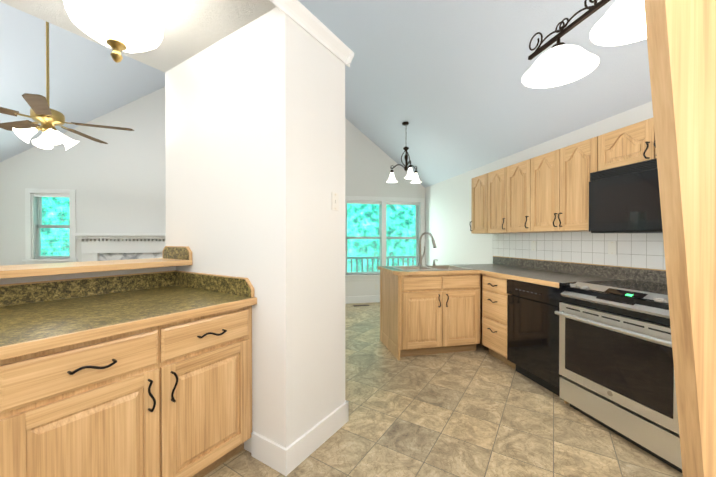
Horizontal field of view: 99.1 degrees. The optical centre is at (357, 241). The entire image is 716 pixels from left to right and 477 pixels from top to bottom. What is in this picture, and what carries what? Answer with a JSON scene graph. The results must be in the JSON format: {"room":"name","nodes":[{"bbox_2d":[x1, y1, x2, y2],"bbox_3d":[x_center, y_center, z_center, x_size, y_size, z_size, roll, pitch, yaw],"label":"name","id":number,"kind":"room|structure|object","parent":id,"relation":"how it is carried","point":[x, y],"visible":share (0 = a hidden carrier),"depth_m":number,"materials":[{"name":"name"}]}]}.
{"room":"kitchen","nodes":[
{"label":"kitchen","id":0,"kind":"room"},
{"bbox_2d":[0,0,344,452],"bbox_3d":[-1.819,-0.017,0.550,1.265,2.520,4.450,0,0,33],"label":"wall","id":1,"kind":"structure","parent":0,"point":[255,130],"depth_m":1.80,"materials":[{"name":"white paint"}]},
{"bbox_2d":[63,0,163,62],"bbox_3d":[-1.153,-1.057,1.458,0.404,0.408,0.404,0,0,-12],"label":"ceiling light","id":2,"kind":"object","parent":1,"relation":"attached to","point":[128,26],"visible":1,"depth_m":1.39,"materials":[{"name":"white glass"}]},
{"bbox_2d":[269,0,353,66],"bbox_3d":[-1.352,-1.235,0.644,3.209,0.085,4.104,0,0,-12],"label":"crown molding","id":3,"kind":"structure","parent":1,"relation":"attached to","point":[304,18],"depth_m":1.78,"materials":[{"name":"white wood"}]},
{"bbox_2d":[332,192,338,210],"bbox_3d":[-0.148,-0.257,1.978,0.052,0.115,0.052,0,0,-12],"label":"light switch","id":4,"kind":"object","parent":1,"relation":"attached to","point":[335,201],"visible":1,"depth_m":1.98,"materials":[{"name":"white plastic"}]},
{"bbox_2d":[0,87,424,296],"bbox_3d":[-2.143,-1.226,5.550,7.420,4.869,0.120,0,0,-12],"label":"wall","id":5,"kind":"structure","parent":0,"point":[117,182],"depth_m":5.09,"materials":[{"name":"white paint"}]},
{"bbox_2d":[22,188,77,263],"bbox_3d":[-4.917,-0.225,4.925,0.710,1.225,0.176,0,0,-12],"label":"window","id":6,"kind":"structure","parent":5,"relation":"in","point":[31,201],"depth_m":4.88,"materials":[{"name":"white wood"}]},
{"bbox_2d":[34,194,69,258],"bbox_3d":[-4.916,-0.235,4.923,0.486,1.024,0.040,0,0,-12],"label":"window shade","id":7,"kind":"object","parent":6,"relation":"attached to","point":[58,256],"visible":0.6,"depth_m":4.92,"materials":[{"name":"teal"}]},
{"bbox_2d":[345,295,379,303],"bbox_3d":[-0.565,1.139,5.842,3.979,0.135,0.016,0,0,-12],"label":"baseboard","id":8,"kind":"structure","parent":5,"relation":"attached to","point":[374,298],"depth_m":5.98,"materials":[{"name":"white wood"}]},
{"bbox_2d":[345,196,424,280],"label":"window","id":9,"kind":"structure","parent":5,"relation":"in","point":[419,210],"depth_m":6.09,"materials":[{"name":"white wood"}]},
{"bbox_2d":[346,201,418,274],"bbox_3d":[0.505,-0.063,6.112,1.520,1.424,0.040,0,0,-12],"label":"window shade","id":10,"kind":"object","parent":9,"relation":"attached to","point":[396,260],"visible":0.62,"depth_m":6.08,"materials":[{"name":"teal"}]},
{"bbox_2d":[0,0,651,187],"bbox_3d":[-1.240,-2.336,1.379,7.440,2.733,8.640,0,0,-12],"label":"ceiling","id":11,"kind":"structure","parent":0,"point":[443,78],"depth_m":3.50,"materials":[{"name":"white paint"}]},
{"bbox_2d":[0,22,133,149],"bbox_3d":[-2.868,-1.723,2.872,1.270,1.682,1.277,0,0,-12],"label":"room ceiling fan","id":12,"kind":"object","parent":11,"relation":"hanging from","point":[45,115],"visible":1,"depth_m":2.81,"materials":[{"name":"gold metal"}]},
{"bbox_2d":[387,122,420,182],"bbox_3d":[0.762,-1.381,4.673,0.562,0.890,0.528,0,0,-12],"label":"chandelier","id":13,"kind":"object","parent":11,"relation":"hanging from","point":[409,175],"visible":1,"depth_m":4.72,"materials":[{"name":"brown metal"}]},
{"bbox_2d":[522,0,646,87],"bbox_3d":[1.105,-1.488,1.192,0.330,1.250,1.143,0,0,-12],"label":"pendant light","id":14,"kind":"object","parent":11,"relation":"hanging from","point":[620,22],"visible":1,"depth_m":1.46,"materials":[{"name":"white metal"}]},
{"bbox_2d":[204,302,682,476],"bbox_3d":[-1.238,1.297,1.394,7.400,0.120,8.620,0,0,-12],"label":"floor","id":15,"kind":"structure","parent":0,"point":[480,411],"depth_m":2.00,"materials":[{"name":"tile"}]},
{"bbox_2d":[0,266,175,306],"bbox_3d":[-2.278,0.707,0.877,0.145,1.068,3.299,0,0,33],"label":"wall","id":16,"kind":"structure","parent":15,"relation":"on","point":[61,276],"depth_m":1.77,"materials":[{"name":"white paint"}]},
{"bbox_2d":[0,246,191,278],"bbox_3d":[-2.211,0.108,0.830,0.434,0.127,3.298,0,0,33],"label":"shelf","id":17,"kind":"object","parent":16,"relation":"on","point":[177,255],"visible":1,"depth_m":1.73,"materials":[{"name":"brown wood"}]},
{"bbox_2d":[72,233,165,261],"bbox_3d":[-3.458,0.540,4.930,2.040,1.345,0.550,0,0,-12],"label":"fireplace mantel","id":18,"kind":"object","parent":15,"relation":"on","point":[108,246],"visible":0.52,"depth_m":5.00,"materials":[{"name":"white wood"}]},
{"bbox_2d":[0,270,256,476],"bbox_3d":[-1.824,0.732,0.616,0.898,1.022,3.248,0,0,33],"label":"base cabinet","id":19,"kind":"object","parent":15,"relation":"on","point":[150,375],"depth_m":1.32,"materials":[{"name":"brown wood"}]},
{"bbox_2d":[251,400,348,475],"bbox_3d":[-0.565,1.164,2.239,0.918,0.135,1.317,0,0,-12],"label":"baseboard","id":20,"kind":"structure","parent":15,"relation":"on","point":[282,459],"depth_m":1.78,"materials":[{"name":"white wood"}]},
{"bbox_2d":[378,268,477,359],"bbox_3d":[0.827,0.784,3.547,0.984,0.876,0.688,0,0,-12],"label":"base cabinet","id":21,"kind":"object","parent":15,"relation":"on","point":[422,313],"depth_m":3.24,"materials":[{"name":"brown wood"}]},
{"bbox_2d":[378,266,477,275],"bbox_3d":[0.773,0.327,3.549,0.897,0.038,0.687,0,0,-12],"label":"countertop","id":22,"kind":"structure","parent":21,"relation":"on","point":[399,270],"depth_m":3.30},
{"bbox_2d":[386,264,461,271],"bbox_3d":[0.819,0.402,3.566,0.820,0.200,0.534,0,0,-12],"label":"sink","id":23,"kind":"object","parent":22,"relation":"in","point":[411,268],"depth_m":3.71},
{"bbox_2d":[418,232,437,263],"bbox_3d":[0.881,0.093,3.697,0.242,0.416,0.274,0,0,-12],"label":"faucet","id":24,"kind":"object","parent":22,"relation":"on","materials":[{"name":"silver metal"}]},
{"bbox_2d":[474,272,481,350],"bbox_3d":[1.564,0.783,3.699,0.736,0.876,0.670,0,0,-12],"label":"base cabinet","id":25,"kind":"object","parent":15,"relation":"on","point":[477,279],"depth_m":3.32,"materials":[{"name":"brown wood"}]},
{"bbox_2d":[482,272,505,362],"bbox_3d":[1.704,0.787,3.195,0.678,0.876,0.455,0,0,-12],"label":"base cabinet","id":26,"kind":"object","parent":15,"relation":"on","point":[493,287],"depth_m":3.10,"materials":[{"name":"brown wood"}]},
{"bbox_2d":[554,284,682,473],"bbox_3d":[1.940,0.785,2.009,0.726,0.895,0.770,0,0,-12],"label":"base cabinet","id":27,"kind":"object","parent":15,"relation":"on","point":[593,342],"depth_m":1.87,"materials":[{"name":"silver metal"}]},
{"bbox_2d":[507,279,562,395],"bbox_3d":[1.769,0.792,2.670,0.618,0.872,0.591,0,0,-12],"label":"dishwasher","id":28,"kind":"object","parent":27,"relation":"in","point":[532,320],"depth_m":2.57,"materials":[{"name":"black"}]},
{"bbox_2d":[462,264,667,299],"bbox_3d":[1.853,0.331,2.405,0.724,0.046,3.384,0,0,-12],"label":"countertop","id":29,"kind":"structure","parent":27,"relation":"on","point":[539,275],"depth_m":2.53,"materials":[{"name":"grey stone"}]},
{"bbox_2d":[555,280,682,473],"bbox_3d":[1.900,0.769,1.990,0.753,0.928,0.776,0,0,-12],"label":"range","id":30,"kind":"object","parent":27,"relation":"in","point":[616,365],"depth_m":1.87,"materials":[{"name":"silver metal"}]},
{"bbox_2d":[644,0,715,476],"bbox_3d":[0.647,0.044,0.398,0.658,2.400,0.028,0,0,2],"label":"tall cabinet","id":31,"kind":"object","parent":15,"relation":"on","point":[681,39],"depth_m":0.39,"materials":[{"name":"brown wood"}]},
{"bbox_2d":[425,101,665,269],"bbox_3d":[2.331,0.072,2.178,0.128,2.320,8.640,0,0,-12],"label":"wall","id":32,"kind":"structure","parent":0,"point":[448,215],"depth_m":3.55,"materials":[{"name":"white paint"}]},
{"bbox_2d":[470,175,481,233],"bbox_3d":[1.718,-0.471,3.914,0.338,0.740,0.399,0,0,-12],"label":"upper cabinet","id":33,"kind":"object","parent":32,"relation":"attached to","point":[476,187],"depth_m":3.96,"materials":[{"name":"brown wood"}]},
{"bbox_2d":[482,168,501,233],"bbox_3d":[1.785,-0.469,3.606,0.338,0.740,0.455,0,0,-12],"label":"upper cabinet","id":34,"kind":"object","parent":32,"relation":"attached to","point":[491,181],"depth_m":3.65,"materials":[{"name":"brown wood"}]},
{"bbox_2d":[502,162,521,233],"bbox_3d":[1.859,-0.466,3.271,0.338,0.740,0.455,0,0,-12],"label":"upper cabinet","id":35,"kind":"object","parent":32,"relation":"attached to","point":[512,174],"depth_m":3.32,"materials":[{"name":"brown wood"}]},
{"bbox_2d":[531,241,536,250],"bbox_3d":[1.983,0.049,3.443,0.008,0.115,0.070,0,0,-12],"label":"electrical outlet plate","id":36,"kind":"object","parent":32,"relation":"attached to","point":[533,243],"depth_m":3.44,"materials":[{"name":"white plastic"}]},
{"bbox_2d":[522,143,577,232],"bbox_3d":[1.963,-0.463,2.796,0.338,0.740,0.742,0,0,-12],"label":"upper cabinet","id":37,"kind":"object","parent":32,"relation":"attached to","point":[549,180],"depth_m":2.82,"materials":[{"name":"brown wood"}]},
{"bbox_2d":[494,256,666,283],"bbox_3d":[2.197,0.266,2.480,0.021,0.100,3.384,0,0,-12],"label":"backsplash","id":38,"kind":"structure","parent":32,"relation":"attached to","point":[551,266],"depth_m":2.76,"materials":[{"name":"grey stone"}]},
{"bbox_2d":[608,241,616,254],"bbox_3d":[2.167,0.054,2.603,0.008,0.115,0.070,0,0,-12],"label":"electrical outlet plate","id":39,"kind":"object","parent":32,"relation":"attached to","point":[612,247],"depth_m":2.60,"materials":[{"name":"white plastic"}]},
{"bbox_2d":[578,118,662,232],"bbox_3d":[2.054,-0.446,2.173,0.427,0.766,0.627,0,0,-12],"label":"upper cabinet","id":40,"kind":"object","parent":32,"relation":"attached to","point":[608,182],"depth_m":2.18,"materials":[{"name":"brown wood"}]},
{"bbox_2d":[589,158,662,232],"bbox_3d":[2.055,-0.296,2.042,0.483,0.467,0.759,0,0,-12],"label":"microwave","id":41,"kind":"object","parent":40,"relation":"in","point":[623,198],"depth_m":2.11,"materials":[{"name":"black"}]},
{"label":"outside","id":42,"kind":"structure","parent":0,"visible":0},
{"bbox_2d":[41,197,415,271],"bbox_3d":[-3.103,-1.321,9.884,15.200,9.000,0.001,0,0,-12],"label":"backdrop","id":43,"kind":"structure","parent":42,"point":[402,216],"depth_m":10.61,"materials":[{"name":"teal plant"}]}
]}

